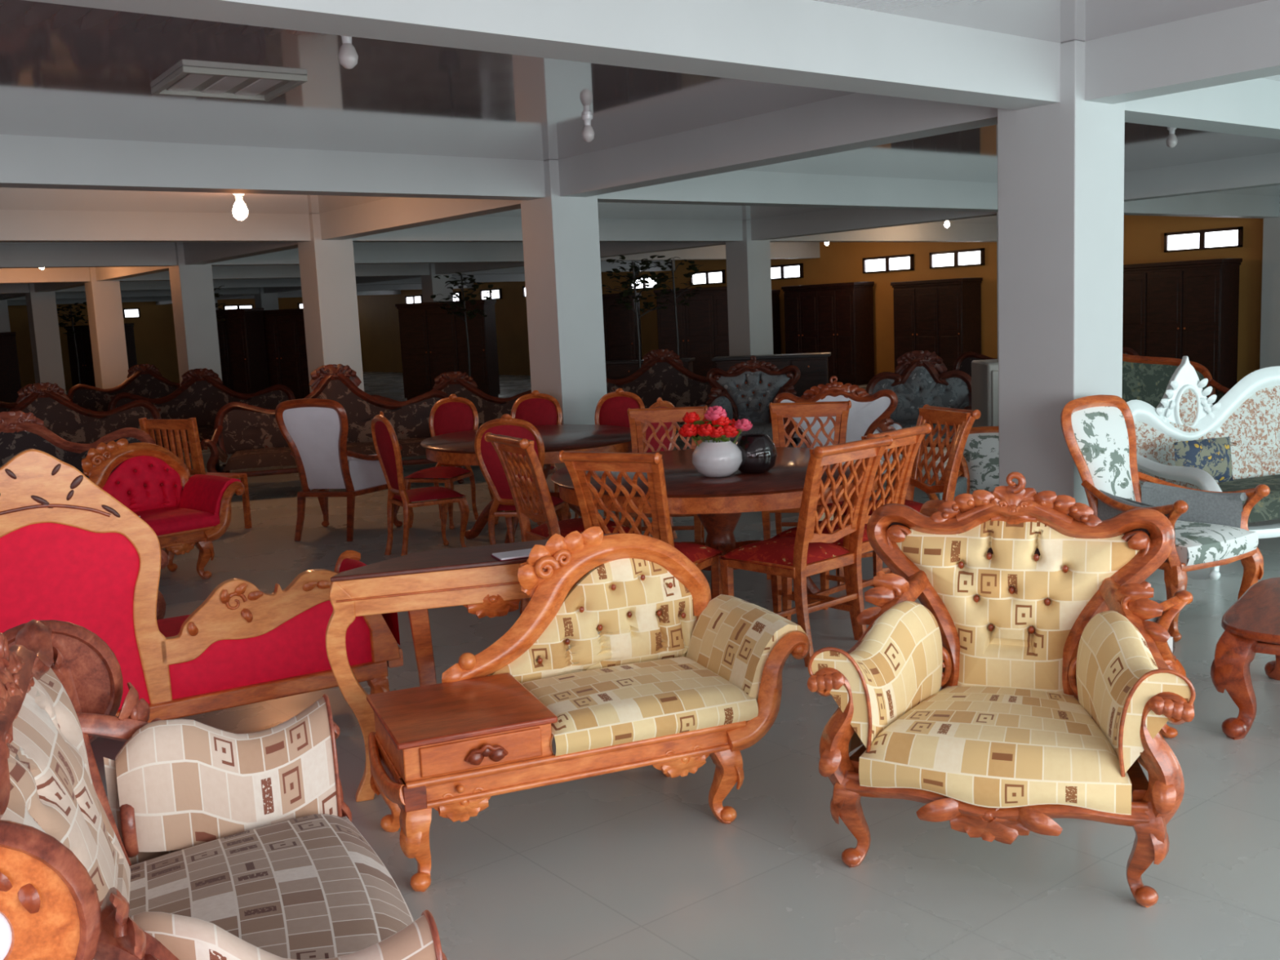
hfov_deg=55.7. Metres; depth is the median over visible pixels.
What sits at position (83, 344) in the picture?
wardrobe
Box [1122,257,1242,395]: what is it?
wardrobe
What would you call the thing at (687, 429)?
rose
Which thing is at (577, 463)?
lattice chair
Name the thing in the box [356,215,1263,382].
wall
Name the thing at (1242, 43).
beam
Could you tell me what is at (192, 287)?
column
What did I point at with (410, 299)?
window
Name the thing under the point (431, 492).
seat cushion
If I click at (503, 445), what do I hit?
lattice chair
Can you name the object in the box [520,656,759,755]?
seat cushion
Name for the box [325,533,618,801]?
console table
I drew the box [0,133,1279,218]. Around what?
beam
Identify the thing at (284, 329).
wardrobe
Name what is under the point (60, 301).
beam
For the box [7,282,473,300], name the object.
beam
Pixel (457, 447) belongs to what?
dining table
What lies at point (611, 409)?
chair
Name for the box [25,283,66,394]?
column
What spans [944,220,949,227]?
bulb
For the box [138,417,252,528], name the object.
chair
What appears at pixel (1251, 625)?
coffee table
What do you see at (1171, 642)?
seat cushion
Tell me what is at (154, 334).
wall
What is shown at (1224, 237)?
window
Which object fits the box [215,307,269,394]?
wardrobe
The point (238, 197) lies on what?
socket
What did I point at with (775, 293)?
wardrobe
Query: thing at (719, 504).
dining table
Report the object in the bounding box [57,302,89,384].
artificial tree
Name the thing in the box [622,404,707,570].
lattice chair
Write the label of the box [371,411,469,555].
chair
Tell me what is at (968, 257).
window
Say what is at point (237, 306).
window
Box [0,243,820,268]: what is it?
beam
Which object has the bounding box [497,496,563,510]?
seat cushion
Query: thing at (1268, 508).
seat cushion
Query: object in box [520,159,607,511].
column
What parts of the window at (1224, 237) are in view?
pane, pane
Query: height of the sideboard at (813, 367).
0.950 m
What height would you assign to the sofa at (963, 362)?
1.164 m
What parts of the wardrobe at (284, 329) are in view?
door panel, door, cornice, door panel, door, door, door panel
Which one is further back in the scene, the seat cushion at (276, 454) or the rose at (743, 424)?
the seat cushion at (276, 454)
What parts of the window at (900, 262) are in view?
pane, pane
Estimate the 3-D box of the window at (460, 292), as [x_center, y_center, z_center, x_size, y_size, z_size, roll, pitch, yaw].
[-5.726,-5.545,36.769,0.070,0.300,1.100,-9,10,-37]
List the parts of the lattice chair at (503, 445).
crest rail, post, lattice frame, lattice panel, post, seat rail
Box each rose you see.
[678,423,702,446]
[682,411,705,441]
[690,420,705,441]
[697,423,712,442]
[702,417,714,442]
[703,405,726,442]
[709,426,725,442]
[711,415,731,442]
[719,424,738,441]
[728,418,736,426]
[733,418,752,443]
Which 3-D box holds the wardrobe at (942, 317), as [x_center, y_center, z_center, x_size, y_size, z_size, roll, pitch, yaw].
[5.453,-2.696,22.303,0.600,1.950,1.630,-9,10,-37]
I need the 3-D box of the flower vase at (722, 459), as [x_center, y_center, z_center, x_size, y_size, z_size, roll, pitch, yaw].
[0.390,-0.109,6.125,0.256,0.178,0.256,-9,10,-37]
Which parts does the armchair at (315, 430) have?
leg, frame, leg, seat rail, leg, arm, leg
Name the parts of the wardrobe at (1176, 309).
door panel, door, door panel, door, cornice, door, door panel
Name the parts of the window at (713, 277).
pane, pane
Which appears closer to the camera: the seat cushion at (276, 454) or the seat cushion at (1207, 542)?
the seat cushion at (1207, 542)
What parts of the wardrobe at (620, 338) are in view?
door, door, door panel, cornice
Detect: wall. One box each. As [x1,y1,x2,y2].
[7,297,302,391]
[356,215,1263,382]
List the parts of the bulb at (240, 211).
glass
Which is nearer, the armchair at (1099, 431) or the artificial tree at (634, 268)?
the armchair at (1099, 431)
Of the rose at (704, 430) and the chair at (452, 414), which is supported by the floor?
the chair at (452, 414)
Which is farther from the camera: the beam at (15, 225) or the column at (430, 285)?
the column at (430, 285)
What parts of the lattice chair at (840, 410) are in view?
leg, post, seat rail, lattice panel, lattice frame, crest rail, post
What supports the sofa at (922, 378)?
on the floor
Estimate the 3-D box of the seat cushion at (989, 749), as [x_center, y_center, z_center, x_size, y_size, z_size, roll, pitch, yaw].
[1.040,0.739,3.491,0.704,0.170,0.661,1,9,23]
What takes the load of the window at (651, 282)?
in the wall at (1143, 235)
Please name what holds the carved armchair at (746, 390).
on the floor
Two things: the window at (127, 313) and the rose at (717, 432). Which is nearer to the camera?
the rose at (717, 432)
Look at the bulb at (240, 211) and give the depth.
10.76 m
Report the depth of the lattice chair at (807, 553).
5.47 m
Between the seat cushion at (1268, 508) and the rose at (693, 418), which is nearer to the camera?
the rose at (693, 418)
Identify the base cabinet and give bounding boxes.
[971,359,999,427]
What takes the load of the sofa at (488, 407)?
on the floor
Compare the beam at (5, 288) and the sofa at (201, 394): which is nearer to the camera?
the sofa at (201, 394)
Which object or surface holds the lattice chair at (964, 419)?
on the floor
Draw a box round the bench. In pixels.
[366,526,809,891]
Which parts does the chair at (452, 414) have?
leg, leg, seat rail, leg, frame, leg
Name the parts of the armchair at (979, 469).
arm, frame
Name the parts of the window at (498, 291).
pane, pane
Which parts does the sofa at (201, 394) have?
frame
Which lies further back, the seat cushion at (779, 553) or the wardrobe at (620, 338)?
the wardrobe at (620, 338)
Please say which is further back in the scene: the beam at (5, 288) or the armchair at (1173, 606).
the beam at (5, 288)
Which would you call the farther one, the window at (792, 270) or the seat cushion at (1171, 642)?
the window at (792, 270)
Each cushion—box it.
[156,614,190,637]
[222,437,427,471]
[392,486,466,502]
[404,466,471,478]
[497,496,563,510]
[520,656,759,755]
[530,517,634,537]
[674,542,723,564]
[711,422,773,442]
[719,536,848,569]
[767,520,868,546]
[820,500,844,506]
[834,498,923,515]
[858,684,1131,814]
[893,419,958,439]
[1167,635,1174,653]
[1173,436,1232,482]
[1174,520,1258,565]
[1178,388,1197,426]
[1217,474,1279,523]
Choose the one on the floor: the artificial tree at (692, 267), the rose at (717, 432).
the artificial tree at (692, 267)
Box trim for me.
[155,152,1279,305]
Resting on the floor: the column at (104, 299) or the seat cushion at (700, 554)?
the column at (104, 299)
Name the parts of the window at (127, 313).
pane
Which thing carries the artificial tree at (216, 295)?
on the floor
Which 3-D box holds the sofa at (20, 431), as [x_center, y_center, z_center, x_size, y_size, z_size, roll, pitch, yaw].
[-4.524,0.070,8.761,2.134,1.094,0.900,-6,9,-23]
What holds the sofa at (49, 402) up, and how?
on the floor
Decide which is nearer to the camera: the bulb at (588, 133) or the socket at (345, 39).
the socket at (345, 39)
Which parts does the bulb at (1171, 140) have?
glass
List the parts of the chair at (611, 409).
leg, frame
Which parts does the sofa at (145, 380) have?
frame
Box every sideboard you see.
[605,357,695,379]
[711,351,831,397]
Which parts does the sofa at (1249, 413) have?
arm, frame, leg, seat rail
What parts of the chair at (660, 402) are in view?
leg, frame, leg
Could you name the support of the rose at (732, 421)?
in the flower vase at (722, 459)
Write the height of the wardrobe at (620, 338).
2.000 m
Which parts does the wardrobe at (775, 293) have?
cornice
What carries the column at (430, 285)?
on the floor
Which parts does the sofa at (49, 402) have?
frame, arm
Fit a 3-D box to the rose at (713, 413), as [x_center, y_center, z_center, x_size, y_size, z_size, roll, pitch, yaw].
[0.386,-0.227,6.107,0.120,0.292,0.122,-9,10,-37]
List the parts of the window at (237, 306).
pane, pane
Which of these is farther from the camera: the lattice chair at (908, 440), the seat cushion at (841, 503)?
the seat cushion at (841, 503)
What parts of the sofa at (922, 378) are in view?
frame, seat rail, arm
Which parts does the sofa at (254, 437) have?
arm, seat rail, frame, leg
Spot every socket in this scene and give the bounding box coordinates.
[231,193,245,201]
[339,35,351,44]
[582,115,592,125]
[1167,126,1177,134]
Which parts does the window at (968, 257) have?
pane, pane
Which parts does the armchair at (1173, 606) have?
frame, seat rail, leg, arm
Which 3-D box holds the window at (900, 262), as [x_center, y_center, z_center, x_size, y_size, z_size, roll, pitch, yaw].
[4.796,-4.182,23.436,0.070,0.300,1.220,-9,10,-37]
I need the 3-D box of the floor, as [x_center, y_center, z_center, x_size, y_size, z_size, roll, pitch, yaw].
[-7.204,-0.543,18.374,26.336,0.100,43.938,-9,10,-37]
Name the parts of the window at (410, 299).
pane, pane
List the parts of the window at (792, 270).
pane, pane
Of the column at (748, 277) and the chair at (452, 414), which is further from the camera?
the column at (748, 277)
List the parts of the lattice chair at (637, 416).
leg, post, seat rail, lattice panel, lattice frame, crest rail, leg, post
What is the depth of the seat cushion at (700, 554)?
5.70 m
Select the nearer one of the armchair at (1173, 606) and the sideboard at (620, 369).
the armchair at (1173, 606)
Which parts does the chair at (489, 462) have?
leg, frame, leg, seat rail, leg, leg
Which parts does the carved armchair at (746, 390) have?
arm rail, moulding, frame, arm rail, moulding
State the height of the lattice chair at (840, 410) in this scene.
1.008 m
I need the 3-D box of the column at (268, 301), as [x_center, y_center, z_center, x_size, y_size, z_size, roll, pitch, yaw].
[-9.852,-3.816,32.203,0.458,2.836,0.458,-9,10,-37]
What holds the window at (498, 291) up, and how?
in the wall at (1143, 235)
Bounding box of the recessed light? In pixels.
[151,66,307,101]
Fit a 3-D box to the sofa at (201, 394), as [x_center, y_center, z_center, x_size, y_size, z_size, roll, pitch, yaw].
[-5.500,-0.791,15.060,2.434,1.164,0.910,-4,8,-8]
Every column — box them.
[0,299,10,332]
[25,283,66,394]
[84,266,128,389]
[168,244,222,443]
[254,287,279,310]
[297,213,364,392]
[421,262,453,302]
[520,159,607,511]
[725,219,773,355]
[996,212,998,359]
[997,40,1124,515]
[1259,196,1279,368]
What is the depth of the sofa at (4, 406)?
15.77 m
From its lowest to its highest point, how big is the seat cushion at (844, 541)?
0.064 m
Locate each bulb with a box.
[231,193,248,220]
[337,35,358,69]
[581,115,595,142]
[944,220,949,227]
[1165,126,1177,147]
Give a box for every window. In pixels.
[122,307,140,318]
[222,304,253,309]
[297,302,302,308]
[404,294,422,303]
[453,291,462,301]
[480,288,502,299]
[522,286,525,297]
[629,275,660,288]
[689,269,725,285]
[770,262,804,279]
[862,253,914,273]
[928,248,985,268]
[1164,226,1243,252]
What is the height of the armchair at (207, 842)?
1.070 m
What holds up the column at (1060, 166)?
on the floor
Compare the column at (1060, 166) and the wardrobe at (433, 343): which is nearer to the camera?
the column at (1060, 166)
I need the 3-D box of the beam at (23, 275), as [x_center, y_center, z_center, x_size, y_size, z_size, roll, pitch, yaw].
[-9.438,-3.531,20.675,25.936,0.286,0.250,-9,10,-37]
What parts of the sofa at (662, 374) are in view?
frame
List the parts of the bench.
leg, leg, drawer, drawer pull, rail, frame, leg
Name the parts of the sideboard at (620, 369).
drawer, drawer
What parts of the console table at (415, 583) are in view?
leg, leg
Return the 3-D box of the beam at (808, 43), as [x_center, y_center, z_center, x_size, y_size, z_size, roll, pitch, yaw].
[2.023,-2.046,6.152,25.936,0.286,0.250,-9,10,-37]
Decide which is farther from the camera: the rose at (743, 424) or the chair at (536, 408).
the chair at (536, 408)
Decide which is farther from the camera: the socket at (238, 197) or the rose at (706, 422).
the socket at (238, 197)
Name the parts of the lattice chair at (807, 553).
leg, leg, seat rail, post, lattice panel, lattice frame, crest rail, post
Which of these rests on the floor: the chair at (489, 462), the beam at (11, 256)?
the chair at (489, 462)
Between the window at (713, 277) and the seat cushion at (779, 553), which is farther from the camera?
the window at (713, 277)
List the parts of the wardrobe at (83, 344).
door panel, door, door, door panel, cornice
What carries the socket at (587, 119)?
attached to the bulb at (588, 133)
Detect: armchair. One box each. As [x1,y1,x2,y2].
[0,619,447,959]
[81,438,244,579]
[275,398,402,541]
[697,355,800,447]
[773,375,902,500]
[807,471,1195,907]
[919,499,1193,737]
[925,426,999,500]
[1060,395,1270,641]
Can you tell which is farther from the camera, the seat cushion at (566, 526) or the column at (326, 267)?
the column at (326, 267)
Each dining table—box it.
[420,424,631,543]
[551,447,886,599]
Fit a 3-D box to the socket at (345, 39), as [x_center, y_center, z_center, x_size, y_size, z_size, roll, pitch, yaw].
[-1.235,-1.867,5.097,0.070,0.060,0.070,-9,10,-37]
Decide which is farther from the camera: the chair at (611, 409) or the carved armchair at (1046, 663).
the chair at (611, 409)
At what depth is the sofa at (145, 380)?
19.01 m
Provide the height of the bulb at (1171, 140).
0.162 m
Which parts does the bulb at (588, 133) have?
glass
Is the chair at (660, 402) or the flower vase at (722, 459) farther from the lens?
the chair at (660, 402)
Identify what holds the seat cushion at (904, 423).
on the sofa at (922, 378)
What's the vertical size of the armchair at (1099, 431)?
1.090 m
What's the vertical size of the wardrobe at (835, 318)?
2.000 m
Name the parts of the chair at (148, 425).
leg, rail, rail, leg, seat, leg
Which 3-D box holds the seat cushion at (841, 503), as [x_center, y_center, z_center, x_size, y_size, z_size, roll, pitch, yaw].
[0.992,0.089,7.268,0.468,0.064,0.458,-1,8,14]
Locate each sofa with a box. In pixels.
[0,401,17,412]
[0,410,164,551]
[0,448,403,722]
[8,382,181,456]
[66,364,180,411]
[107,368,295,453]
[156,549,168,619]
[200,364,465,484]
[370,371,531,429]
[606,348,727,431]
[865,350,971,454]
[952,346,1138,377]
[1121,353,1230,408]
[1126,355,1279,579]
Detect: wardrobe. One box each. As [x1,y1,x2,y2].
[0,332,21,403]
[64,323,137,386]
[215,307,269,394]
[262,308,310,399]
[395,299,500,399]
[602,292,642,360]
[653,286,728,376]
[771,289,780,354]
[781,281,874,385]
[890,277,982,373]
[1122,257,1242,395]
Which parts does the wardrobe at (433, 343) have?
door, door panel, door, door panel, cornice, door panel, door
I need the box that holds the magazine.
[490,548,531,560]
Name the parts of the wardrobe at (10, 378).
cornice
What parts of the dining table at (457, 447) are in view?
leg, leg, leg, leg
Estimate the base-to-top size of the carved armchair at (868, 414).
1.092 m
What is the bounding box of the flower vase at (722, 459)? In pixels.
[692,440,742,477]
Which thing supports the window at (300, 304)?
in the wall at (154, 334)
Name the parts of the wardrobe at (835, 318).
door, door panel, door panel, door, door panel, door, cornice, door panel, door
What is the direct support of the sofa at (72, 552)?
on the floor
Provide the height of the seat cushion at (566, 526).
0.064 m
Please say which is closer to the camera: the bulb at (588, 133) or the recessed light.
the recessed light
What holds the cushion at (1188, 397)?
on the sofa at (1249, 413)
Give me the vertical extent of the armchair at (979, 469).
0.763 m
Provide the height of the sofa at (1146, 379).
1.041 m
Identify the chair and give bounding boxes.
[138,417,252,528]
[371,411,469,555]
[404,394,478,528]
[474,413,571,544]
[484,431,635,613]
[488,390,562,524]
[558,450,723,621]
[574,388,644,520]
[620,397,677,539]
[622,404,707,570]
[719,434,893,666]
[761,400,851,579]
[767,422,931,639]
[833,404,981,587]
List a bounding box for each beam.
[0,0,1279,300]
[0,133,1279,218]
[0,209,996,242]
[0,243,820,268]
[0,260,675,283]
[0,273,524,293]
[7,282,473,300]
[7,289,400,306]
[24,0,1279,139]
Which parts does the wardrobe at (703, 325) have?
door, door panel, cornice, door, door panel, door, door panel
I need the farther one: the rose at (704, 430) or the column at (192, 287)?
the column at (192, 287)
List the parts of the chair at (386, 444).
frame, leg, leg, seat rail, leg, leg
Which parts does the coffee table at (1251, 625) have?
leg, leg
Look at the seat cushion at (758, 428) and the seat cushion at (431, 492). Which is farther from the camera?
the seat cushion at (758, 428)
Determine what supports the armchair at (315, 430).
on the floor
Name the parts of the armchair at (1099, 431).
frame, arm, leg, arm, seat rail, leg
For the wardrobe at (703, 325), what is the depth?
23.79 m
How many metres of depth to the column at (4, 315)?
28.06 m
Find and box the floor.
[66,371,1279,959]
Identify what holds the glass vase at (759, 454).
on the dining table at (719, 504)
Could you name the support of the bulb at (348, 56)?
attached to the ceiling
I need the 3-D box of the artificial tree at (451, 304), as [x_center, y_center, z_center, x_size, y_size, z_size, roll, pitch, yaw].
[-2.657,-2.051,18.890,0.922,2.335,0.988,-9,10,-37]
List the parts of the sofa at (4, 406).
frame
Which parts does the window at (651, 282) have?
pane, pane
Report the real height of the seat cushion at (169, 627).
0.150 m
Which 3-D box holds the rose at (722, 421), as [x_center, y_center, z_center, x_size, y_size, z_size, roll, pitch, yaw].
[0.413,-0.202,6.099,0.106,0.257,0.113,-4,8,-11]
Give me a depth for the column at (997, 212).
14.03 m
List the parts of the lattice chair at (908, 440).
leg, seat rail, leg, post, lattice panel, lattice frame, crest rail, post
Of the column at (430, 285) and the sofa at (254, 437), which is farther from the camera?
the column at (430, 285)
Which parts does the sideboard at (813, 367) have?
drawer, drawer, drawer, door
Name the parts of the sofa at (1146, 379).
frame, arm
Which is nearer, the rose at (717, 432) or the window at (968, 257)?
the rose at (717, 432)
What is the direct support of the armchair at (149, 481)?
on the floor
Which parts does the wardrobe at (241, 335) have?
door panel, door, door, door panel, cornice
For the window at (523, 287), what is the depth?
33.55 m
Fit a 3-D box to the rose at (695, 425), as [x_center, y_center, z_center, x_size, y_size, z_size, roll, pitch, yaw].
[0.314,-0.185,6.145,0.118,0.233,0.113,3,10,38]
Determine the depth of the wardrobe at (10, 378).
26.21 m
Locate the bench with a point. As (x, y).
(620, 668)
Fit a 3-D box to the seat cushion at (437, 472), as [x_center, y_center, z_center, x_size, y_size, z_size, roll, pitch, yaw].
[-1.590,-0.070,9.592,0.418,0.052,0.418,1,8,22]
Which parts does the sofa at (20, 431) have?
frame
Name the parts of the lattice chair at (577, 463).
post, crest rail, lattice frame, lattice panel, post, seat rail, leg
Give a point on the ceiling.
(66, 70)
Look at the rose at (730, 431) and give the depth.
6.02 m
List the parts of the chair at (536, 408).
leg, frame, seat rail, leg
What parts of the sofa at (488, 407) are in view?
frame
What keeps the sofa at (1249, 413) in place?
on the floor
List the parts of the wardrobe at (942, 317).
door panel, door, door panel, door, cornice, door panel, door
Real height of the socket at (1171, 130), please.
0.060 m
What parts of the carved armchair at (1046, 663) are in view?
trim, leg, panel, arm rail, moulding, seat rail, frame, arm rail, moulding, panel, leg, trim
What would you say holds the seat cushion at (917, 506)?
on the lattice chair at (964, 419)
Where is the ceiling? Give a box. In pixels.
[0,0,1279,244]
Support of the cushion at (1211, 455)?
on the sofa at (1249, 413)
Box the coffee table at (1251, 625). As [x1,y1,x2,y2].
[1210,577,1279,739]
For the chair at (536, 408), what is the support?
on the floor
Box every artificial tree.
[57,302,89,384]
[213,285,225,323]
[430,272,497,376]
[601,254,671,368]
[642,257,702,355]
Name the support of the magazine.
on the console table at (415, 583)
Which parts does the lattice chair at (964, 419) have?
leg, leg, post, lattice frame, lattice panel, crest rail, post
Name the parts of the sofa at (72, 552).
panel, frame, wing frame, rail, panel, arm post, arm, leg, post, rail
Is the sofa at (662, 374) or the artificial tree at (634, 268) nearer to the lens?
the sofa at (662, 374)
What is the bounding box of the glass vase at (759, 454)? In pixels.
[734,434,777,473]
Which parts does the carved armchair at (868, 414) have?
arm rail, panel, frame, arm rail, panel, leg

